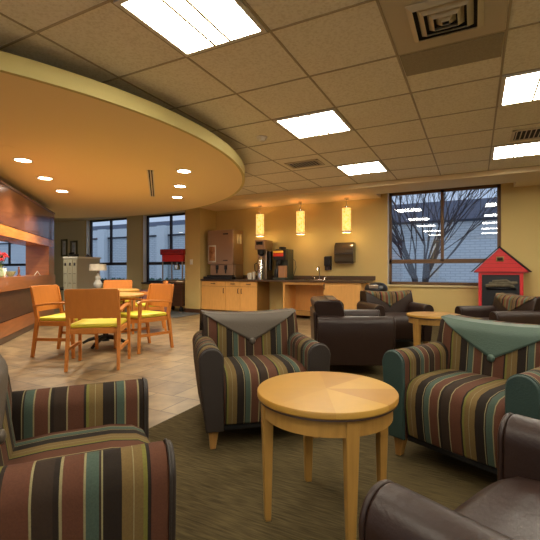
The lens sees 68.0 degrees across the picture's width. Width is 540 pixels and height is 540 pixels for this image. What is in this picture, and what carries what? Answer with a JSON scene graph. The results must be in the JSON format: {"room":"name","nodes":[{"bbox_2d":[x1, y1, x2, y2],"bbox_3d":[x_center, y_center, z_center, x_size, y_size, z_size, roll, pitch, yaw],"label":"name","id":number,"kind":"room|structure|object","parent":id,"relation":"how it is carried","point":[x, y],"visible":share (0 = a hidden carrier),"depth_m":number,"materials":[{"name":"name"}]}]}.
{"room":"lounge","nodes":[
{"label":"lounge","id":0,"kind":"room"},
{"bbox_2d":[0,180,54,344],"bbox_3d":[-3.555,-0.085,4.648,0.440,2.170,7.326,0,0,-17],"label":"wall","id":1,"kind":"structure","parent":0,"point":[24,221],"depth_m":6.24,"materials":[{"name":"brown wood"}]},
{"bbox_2d":[0,252,8,276],"bbox_3d":[-3.681,-0.088,5.448,0.229,0.374,0.228,0,0,31],"label":"flower vase","id":2,"kind":"object","parent":1,"relation":"on","point":[4,255],"visible":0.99,"depth_m":5.44,"materials":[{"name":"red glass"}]},
{"bbox_2d":[6,271,15,276],"bbox_3d":[-3.913,0.059,6.030,0.150,0.080,0.150,0,0,-17],"label":"bowl","id":3,"kind":"object","parent":1,"relation":"on","point":[8,273],"visible":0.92,"depth_m":5.99,"materials":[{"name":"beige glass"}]},
{"bbox_2d":[0,307,496,539],"bbox_3d":[-4.286,1.025,5.231,21.600,0.050,11.400,0,0,27],"label":"floor","id":4,"kind":"structure","parent":0,"point":[219,491],"depth_m":2.13,"materials":[{"name":"brown carpet"}]},
{"bbox_2d":[30,285,98,358],"bbox_3d":[-2.464,0.593,4.801,0.564,0.815,0.554,0,0,5],"label":"dining chair","id":5,"kind":"object","parent":4,"relation":"on","point":[44,297],"visible":0.68,"depth_m":4.59,"materials":[{"name":"orange wood"}]},
{"bbox_2d":[63,257,100,309],"bbox_3d":[-4.508,0.345,9.600,0.520,1.310,0.666,0,0,27],"label":"cabinet","id":6,"kind":"object","parent":4,"relation":"on","point":[77,274],"visible":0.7,"depth_m":9.36,"materials":[{"name":"grey metal"}]},
{"bbox_2d":[68,252,78,256],"bbox_3d":[-4.699,-0.371,9.555,0.180,0.120,0.160,0,0,27],"label":"desk phone","id":7,"kind":"object","parent":6,"relation":"on","point":[73,255],"visible":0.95,"depth_m":9.55,"materials":[{"name":"black plastic"}]},
{"bbox_2d":[0,354,175,539],"bbox_3d":[-0.714,0.639,1.163,0.764,0.721,0.776,0,0,-23],"label":"armchair","id":8,"kind":"object","parent":4,"relation":"on","point":[78,462],"visible":1,"depth_m":0.94,"materials":[{"name":"fabric"}]},
{"bbox_2d":[63,289,130,371],"bbox_3d":[-1.798,0.593,4.196,0.554,0.815,0.564,0,0,-9],"label":"dining chair","id":9,"kind":"object","parent":4,"relation":"on","point":[102,304],"visible":1,"depth_m":3.98,"materials":[{"name":"orange wood"}]},
{"bbox_2d":[82,292,143,348],"bbox_3d":[-2.190,0.657,5.330,0.980,0.674,0.980,0,0,27],"label":"dining table","id":10,"kind":"object","parent":4,"relation":"on","point":[106,336],"visible":0.48,"depth_m":5.29,"materials":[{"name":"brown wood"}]},
{"bbox_2d":[103,280,131,323],"bbox_3d":[-2.801,0.593,7.164,0.554,0.815,0.564,0,0,-3],"label":"dining chair","id":11,"kind":"object","parent":4,"relation":"on","point":[107,283],"visible":0.27,"depth_m":7.40,"materials":[{"name":"orange wood"}]},
{"bbox_2d":[99,288,139,329],"bbox_3d":[-2.650,0.657,6.550,0.980,0.674,0.980,0,0,27],"label":"dining table","id":12,"kind":"object","parent":4,"relation":"on","point":[120,289],"visible":0.22,"depth_m":6.56,"materials":[{"name":"brown wood"}]},
{"bbox_2d":[113,283,173,353],"bbox_3d":[-1.601,0.593,5.131,0.554,0.815,0.564,0,0,38],"label":"dining chair","id":13,"kind":"object","parent":4,"relation":"on","point":[161,295],"visible":0.88,"depth_m":5.12,"materials":[{"name":"orange wood"}]},
{"bbox_2d":[132,281,167,333],"bbox_3d":[-1.967,0.593,6.555,0.564,0.815,0.554,0,0,-19],"label":"dining chair","id":14,"kind":"object","parent":4,"relation":"on","point":[134,305],"visible":0.26,"depth_m":6.35,"materials":[{"name":"orange wood"}]},
{"bbox_2d":[122,311,199,317],"bbox_3d":[-2.631,0.994,9.214,1.962,0.011,0.900,0,0,27],"label":"floor mat","id":15,"kind":"object","parent":4,"relation":"on","point":[173,314],"visible":0.24,"depth_m":8.89,"materials":[{"name":"grey"}]},
{"bbox_2d":[139,283,169,311],"bbox_3d":[-2.498,0.643,8.757,0.638,0.714,0.740,0,0,-23],"label":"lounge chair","id":16,"kind":"object","parent":15,"relation":"on","point":[144,296],"visible":0.17,"depth_m":8.44,"materials":[{"name":"orange wood"}]},
{"bbox_2d":[160,249,185,311],"bbox_3d":[-2.267,0.247,9.750,0.640,1.495,0.500,0,0,19],"label":"machine","id":17,"kind":"object","parent":4,"relation":"on","point":[168,255],"visible":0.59,"depth_m":9.52,"materials":[{"name":"red metal"}]},
{"bbox_2d":[162,255,184,261],"bbox_3d":[-2.267,-0.280,9.750,0.560,0.160,0.440,0,0,19],"label":"hood","id":18,"kind":"object","parent":17,"relation":"attached to","point":[165,258],"depth_m":9.54,"materials":[{"name":"red paint"}]},
{"bbox_2d":[163,280,184,283],"bbox_3d":[-2.267,0.280,9.750,0.540,0.080,0.400,0,0,19],"label":"tray","id":19,"kind":"object","parent":17,"relation":"on","point":[169,281],"depth_m":9.53,"materials":[{"name":"metal"}]},
{"bbox_2d":[174,264,179,269],"bbox_3d":[-2.267,-0.100,9.750,0.160,0.200,0.156,0,0,19],"label":"kettle","id":20,"kind":"object","parent":17,"relation":"on","point":[176,267],"depth_m":9.69,"materials":[{"name":"silver metal"}]},
{"bbox_2d":[185,208,215,308],"bbox_3d":[-1.679,-0.225,9.709,0.441,2.450,0.650,0,0,27],"label":"wall pier","id":21,"kind":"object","parent":4,"relation":"on","point":[198,221],"visible":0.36,"depth_m":9.43,"materials":[{"name":"brown paint"}]},
{"bbox_2d":[184,308,202,312],"bbox_3d":[-1.681,0.955,9.705,0.461,0.090,0.660,0,0,27],"label":"baseboard","id":22,"kind":"object","parent":21,"relation":"attached to","point":[185,309],"visible":0.43,"depth_m":9.41,"materials":[{"name":"brown wood"}]},
{"bbox_2d":[202,281,269,310],"bbox_3d":[-0.815,0.625,9.272,1.484,0.750,0.631,0,0,27],"label":"base cabinet","id":23,"kind":"object","parent":4,"relation":"on","point":[216,295],"visible":0.95,"depth_m":8.99,"materials":[{"name":"brown wood"}]},
{"bbox_2d":[192,308,330,448],"bbox_3d":[-0.103,0.639,2.632,0.775,0.721,0.764,0,0,-14],"label":"armchair","id":24,"kind":"object","parent":4,"relation":"on","point":[234,352],"visible":0.84,"depth_m":2.38,"materials":[{"name":"fabric"}]},
{"bbox_2d":[283,282,367,315],"bbox_3d":[1.134,0.625,8.274,1.648,0.750,0.630,0,0,27],"label":"base cabinet","id":25,"kind":"object","parent":4,"relation":"on","point":[297,296],"visible":0.47,"depth_m":8.23,"materials":[{"name":"brown wood"}]},
{"bbox_2d":[200,275,375,282],"bbox_3d":[0.247,0.185,8.727,3.932,0.125,0.638,0,0,27],"label":"countertop","id":26,"kind":"structure","parent":25,"relation":"on","point":[329,279],"depth_m":8.41,"materials":[{"name":"black stone"}]},
{"bbox_2d":[203,229,242,278],"bbox_3d":[-1.065,-0.356,9.333,0.768,1.130,0.600,0,0,27],"label":"ice dispenser","id":27,"kind":"object","parent":26,"relation":"on","point":[225,247],"visible":0.97,"depth_m":9.20,"materials":[{"name":"metal"}]},
{"bbox_2d":[209,247,214,260],"bbox_3d":[-1.346,-0.376,9.287,0.170,0.330,0.003,0,0,27],"label":"print","id":28,"kind":"object","parent":27,"relation":"attached to","point":[211,249],"depth_m":9.29},
{"bbox_2d":[203,275,235,278],"bbox_3d":[-1.161,0.164,9.146,0.768,0.090,0.180,0,0,27],"label":"drip tray","id":29,"kind":"object","parent":27,"relation":"on","point":[208,276],"depth_m":9.10,"materials":[{"name":"black plastic"}]},
{"bbox_2d":[237,234,241,243],"bbox_3d":[-0.713,-0.721,9.282,0.004,0.220,0.210,0,0,27],"label":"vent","id":30,"kind":"object","parent":27,"relation":"attached to","point":[239,236],"depth_m":9.29,"materials":[{"name":"metal"}]},
{"bbox_2d":[254,240,272,279],"bbox_3d":[-0.103,-0.226,8.891,0.329,0.870,0.470,0,0,27],"label":"coffee brewer","id":31,"kind":"object","parent":26,"relation":"on","point":[264,248],"visible":0.97,"depth_m":8.80,"materials":[{"name":"metal"}]},
{"bbox_2d":[257,250,264,255],"bbox_3d":[-0.198,-0.376,8.810,0.170,0.130,0.167,0,0,27],"label":"basket","id":32,"kind":"object","parent":31,"relation":"on","point":[260,252],"depth_m":8.75,"materials":[{"name":"black plastic"}]},
{"bbox_2d":[273,247,292,279],"bbox_3d":[0.285,-0.148,8.703,0.296,0.715,0.450,0,0,27],"label":"coffee machine","id":33,"kind":"object","parent":26,"relation":"on","point":[283,256],"visible":1,"depth_m":8.56,"materials":[{"name":"grey plastic"}]},
{"bbox_2d":[257,371,398,539],"bbox_3d":[0.233,0.745,1.655,0.572,0.510,0.572,0,0,33],"label":"side table","id":34,"kind":"object","parent":4,"relation":"on","point":[349,407],"visible":0.98,"depth_m":1.51,"materials":[{"name":"brown wood"}]},
{"bbox_2d":[310,295,395,365],"bbox_3d":[0.808,0.639,4.088,0.764,0.721,0.768,0,0,3],"label":"armchair","id":35,"kind":"object","parent":4,"relation":"on","point":[351,336],"visible":0.79,"depth_m":3.73,"materials":[{"name":"brown leather"}]},
{"bbox_2d":[364,282,387,290],"bbox_3d":[1.683,0.595,6.350,0.360,0.810,0.360,0,0,27],"label":"waste bin","id":36,"kind":"object","parent":4,"relation":"on","point":[373,286],"visible":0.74,"depth_m":6.21,"materials":[{"name":"black plastic"}]},
{"bbox_2d":[357,290,433,343],"bbox_3d":[1.638,0.639,5.346,0.768,0.721,0.764,0,0,-6],"label":"armchair","id":37,"kind":"object","parent":4,"relation":"on","point":[397,304],"visible":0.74,"depth_m":5.31,"materials":[{"name":"brown leather"}]},
{"bbox_2d":[406,311,459,345],"bbox_3d":[1.820,0.745,4.450,0.572,0.510,0.572,0,0,16],"label":"side table","id":38,"kind":"object","parent":4,"relation":"on","point":[420,318],"visible":0.63,"depth_m":4.31,"materials":[{"name":"brown wood"}]},
{"bbox_2d":[358,412,539,539],"bbox_3d":[0.703,0.639,0.731,0.768,0.721,0.764,0,0,-38],"label":"armchair","id":39,"kind":"object","parent":4,"relation":"on","point":[508,508],"visible":1,"depth_m":0.87,"materials":[{"name":"brown leather"}]},
{"bbox_2d":[382,314,539,474],"bbox_3d":[1.144,0.639,2.121,0.764,0.721,0.776,0,0,-37],"label":"armchair","id":40,"kind":"object","parent":4,"relation":"on","point":[455,391],"visible":0.81,"depth_m":2.04,"materials":[{"name":"fabric"}]},
{"bbox_2d":[455,293,539,324],"bbox_3d":[2.675,0.639,4.564,0.764,0.721,0.768,0,0,-7],"label":"armchair","id":41,"kind":"object","parent":4,"relation":"on","point":[506,307],"visible":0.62,"depth_m":4.43,"materials":[{"name":"brown leather"}]},
{"bbox_2d":[471,246,531,305],"bbox_3d":[3.956,0.297,6.883,0.896,1.405,0.440,0,0,27],"label":"house","id":42,"kind":"object","parent":4,"relation":"on","point":[501,272],"visible":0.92,"depth_m":6.74,"materials":[{"name":"red paint"}]},
{"bbox_2d":[496,257,503,260],"bbox_3d":[3.863,-0.185,6.722,0.110,0.080,0.012,0,0,27],"label":"gable vent","id":43,"kind":"object","parent":42,"relation":"attached to","point":[497,258],"depth_m":6.71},
{"bbox_3d":[-3.526,0.700,8.200,0.500,0.600,0.500,0,0,27],"label":"end table","id":44,"kind":"object","parent":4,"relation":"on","visible":0},
{"bbox_2d":[89,264,106,288],"bbox_3d":[-3.526,0.139,8.200,0.340,0.520,0.340,0,0,27],"label":"table lamp","id":45,"kind":"object","parent":44,"relation":"on","point":[97,284],"visible":0.88,"depth_m":8.12,"materials":[{"name":"grey ceramic"}]},
{"bbox_2d":[0,0,539,195],"bbox_3d":[-4.599,-1.583,4.621,21.600,0.104,10.030,0,0,27],"label":"ceiling","id":46,"kind":"structure","parent":0,"point":[313,55],"depth_m":3.24,"materials":[{"name":"tile"}]},
{"bbox_2d":[0,51,244,217],"bbox_3d":[-4.803,-1.413,5.866,9.100,0.243,8.120,0,0,27],"label":"ceiling soffit","id":47,"kind":"object","parent":46,"relation":"in","point":[24,160],"depth_m":4.37,"materials":[{"name":"beige"}]},
{"bbox_2d":[147,170,154,196],"bbox_3d":[-1.809,-1.293,6.114,0.084,0.012,1.895,0,0,-15],"label":"diffuser","id":48,"kind":"object","parent":47,"relation":"attached to","point":[150,173],"visible":1,"depth_m":5.88,"materials":[{"name":"beige"}]},
{"bbox_2d":[113,0,267,56],"bbox_3d":[-0.455,-1.528,2.422,0.652,0.014,0.652,0,0,27],"label":"recessed light","id":49,"kind":"object","parent":46,"relation":"in","point":[192,27],"visible":1,"depth_m":2.45,"materials":[{"name":"beige plastic"}]},
{"bbox_2d":[256,205,263,236],"bbox_3d":[-0.223,-1.100,8.935,0.178,0.700,0.178,0,0,27],"label":"pendant lamp","id":50,"kind":"object","parent":46,"relation":"hanging from","point":[259,217],"visible":1,"depth_m":8.87,"materials":[{"name":"yellow glass"}]},
{"bbox_2d":[257,135,266,141],"bbox_3d":[-0.092,-1.510,4.617,0.124,0.050,0.124,0,0,27],"label":"smoke detector","id":51,"kind":"object","parent":46,"relation":"attached to","point":[261,138],"visible":1,"depth_m":4.58,"materials":[{"name":"beige plastic"}]},
{"bbox_2d":[284,159,324,168],"bbox_3d":[0.501,-1.526,5.771,0.500,0.014,0.320,0,0,27],"label":"ceiling vent","id":52,"kind":"object","parent":46,"relation":"in","point":[314,162],"visible":1,"depth_m":5.76,"materials":[{"name":"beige metal"}]},
{"bbox_2d":[273,108,352,138],"bbox_3d":[0.471,-1.528,4.229,0.652,0.014,0.652,0,0,27],"label":"recessed light","id":53,"kind":"object","parent":46,"relation":"in","point":[325,122],"visible":1,"depth_m":4.20,"materials":[{"name":"beige plastic"}]},
{"bbox_2d":[335,161,388,175],"bbox_3d":[1.396,-1.528,6.035,0.652,0.014,0.652,0,0,27],"label":"recessed light","id":54,"kind":"object","parent":46,"relation":"in","point":[374,166],"visible":1,"depth_m":6.03,"materials":[{"name":"beige plastic"}]},
{"bbox_2d":[379,0,508,54],"bbox_3d":[1.058,-1.510,2.407,0.652,0.050,0.652,0,0,27],"label":"ceiling vent","id":55,"kind":"object","parent":46,"relation":"in","point":[414,25],"visible":1,"depth_m":2.43,"materials":[{"name":"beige metal"}]},
{"bbox_2d":[400,32,503,75],"bbox_3d":[1.292,-1.531,2.864,0.646,0.008,0.326,0,0,27],"label":"perforated panel","id":56,"kind":"object","parent":46,"relation":"attached to","point":[490,46],"visible":1,"depth_m":2.85,"materials":[{"name":"metal"}]},
{"bbox_2d":[491,141,539,159],"bbox_3d":[3.202,-1.528,5.109,0.652,0.014,0.652,0,0,27],"label":"recessed light","id":57,"kind":"object","parent":46,"relation":"in","point":[528,148],"visible":1,"depth_m":5.12,"materials":[{"name":"beige plastic"}]},
{"bbox_2d":[498,69,539,106],"bbox_3d":[2.277,-1.528,3.303,0.652,0.014,0.652,0,0,27],"label":"recessed light","id":58,"kind":"object","parent":46,"relation":"in","point":[524,87],"visible":1,"depth_m":3.37,"materials":[{"name":"beige plastic"}]},
{"bbox_2d":[510,127,539,141],"bbox_3d":[3.026,-1.526,4.439,0.600,0.014,0.400,0,0,27],"label":"ceiling vent","id":59,"kind":"object","parent":46,"relation":"in","point":[530,133],"visible":1,"depth_m":4.51,"materials":[{"name":"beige metal"}]},
{"bbox_2d":[85,183,539,312],"bbox_3d":[-1.728,-0.350,10.223,21.600,2.700,0.220,0,0,27],"label":"wall","id":60,"kind":"structure","parent":0,"point":[520,206],"depth_m":8.25,"materials":[{"name":"brown paint"}]},
{"bbox_2d":[1,243,25,265],"bbox_3d":[-9.219,-0.562,14.023,2.660,1.875,0.230,0,0,27],"label":"window","id":61,"kind":"structure","parent":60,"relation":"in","point":[9,244],"depth_m":14.07,"materials":[{"name":"grey metal"}]},
{"bbox_2d":[54,216,141,302],"bbox_3d":[-5.798,-0.250,12.178,5.072,2.500,0.011,0,0,27],"label":"wall","id":62,"kind":"structure","parent":60,"relation":"attached to","point":[72,230],"depth_m":12.07,"materials":[{"name":"beige paint"}]},
{"bbox_2d":[61,239,67,255],"bbox_3d":[-6.418,-0.691,12.472,0.286,0.534,0.030,0,0,27],"label":"picture frame","id":63,"kind":"object","parent":62,"relation":"attached to","point":[64,242],"visible":1,"depth_m":12.46,"materials":[{"name":"black metal"}]},
{"bbox_2d":[70,241,77,254],"bbox_3d":[-6.016,-0.667,12.266,0.309,0.457,0.030,0,0,27],"label":"picture frame","id":64,"kind":"object","parent":62,"relation":"attached to","point":[73,244],"visible":0.74,"depth_m":12.26,"materials":[{"name":"black metal"}]},
{"bbox_2d":[86,218,126,282],"bbox_3d":[-4.750,-0.562,11.733,1.749,1.875,0.230,0,0,27],"label":"window","id":65,"kind":"structure","parent":60,"relation":"in","point":[89,224],"depth_m":12.02,"materials":[{"name":"grey metal"}]},
{"bbox_2d":[141,213,184,283],"bbox_3d":[-2.735,-0.562,10.700,1.688,1.875,0.230,0,0,27],"label":"window","id":66,"kind":"structure","parent":60,"relation":"in","point":[146,263],"depth_m":11.02,"materials":[{"name":"grey metal"}]},
{"bbox_2d":[54,166,539,222],"bbox_3d":[-2.047,-1.542,9.600,21.600,0.185,1.180,0,0,27],"label":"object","id":67,"kind":"structure","parent":60,"relation":"attached to","point":[522,176],"depth_m":7.30,"materials":[{"name":"beige paint"}]},
{"bbox_2d":[296,201,304,234],"bbox_3d":[0.647,-1.100,8.489,0.178,0.700,0.178,0,0,27],"label":"pendant lamp","id":68,"kind":"object","parent":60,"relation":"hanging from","point":[300,215],"visible":1,"depth_m":8.42,"materials":[{"name":"beige glass"}]},
{"bbox_2d":[233,275,375,279],"bbox_3d":[0.389,0.167,9.003,3.932,0.087,0.018,0,0,27],"label":"backsplash","id":69,"kind":"structure","parent":60,"relation":"attached to","point":[244,276],"depth_m":8.49,"materials":[{"name":"black stone"}]},
{"bbox_2d":[324,256,331,269],"bbox_3d":[1.231,-0.147,8.527,0.156,0.300,0.100,0,0,27],"label":"soap dispenser","id":70,"kind":"object","parent":60,"relation":"attached to","point":[327,259],"visible":1,"depth_m":8.49,"materials":[{"name":"black plastic"}]},
{"bbox_2d":[334,242,355,263],"bbox_3d":[1.552,-0.351,8.299,0.404,0.441,0.214,0,0,27],"label":"dispenser","id":71,"kind":"object","parent":60,"relation":"attached to","point":[345,252],"visible":1,"depth_m":8.22,"materials":[{"name":"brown metal"}]},
{"bbox_2d":[342,197,350,232],"bbox_3d":[1.536,-1.100,8.034,0.178,0.700,0.178,0,0,27],"label":"pendant lamp","id":72,"kind":"object","parent":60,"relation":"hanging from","point":[346,212],"visible":1,"depth_m":7.96,"materials":[{"name":"beige glass"}]},
{"bbox_2d":[386,184,500,287],"bbox_3d":[3.265,-0.615,7.625,2.034,1.880,0.230,0,0,27],"label":"window","id":73,"kind":"structure","parent":60,"relation":"in","point":[498,186],"depth_m":7.67,"materials":[{"name":"brown metal"}]},
{"label":"outside","id":74,"kind":"structure","parent":0,"visible":0},
{"bbox_3d":[-0.075,1.210,27.260,65.000,0.180,31.550,0,0,27],"label":"ground","id":75,"kind":"structure","parent":74,"visible":0},
{"bbox_2d":[100,277,184,280],"bbox_3d":[-9.657,0.676,16.129,18.156,0.888,1.005,0,0,27],"label":"hedge","id":76,"kind":"object","parent":75,"relation":"on","point":[159,279],"visible":0.04,"depth_m":13.28,"materials":[{"name":"green plant"}]},
{"bbox_2d":[0,197,496,282],"bbox_3d":[-2.766,-0.865,22.009,65.000,3.970,7.350,0,0,27],"label":"brick building","id":77,"kind":"structure","parent":75,"relation":"on","point":[480,242],"depth_m":15.90,"materials":[{"name":"grey"}]},
{"bbox_2d":[392,188,496,281],"bbox_3d":[3.940,-1.839,10.890,6.634,5.935,5.027,0,0,33],"label":"bare tree","id":78,"kind":"object","parent":75,"relation":"on","point":[427,267],"visible":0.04,"depth_m":10.53,"materials":[{"name":"grey plant"}]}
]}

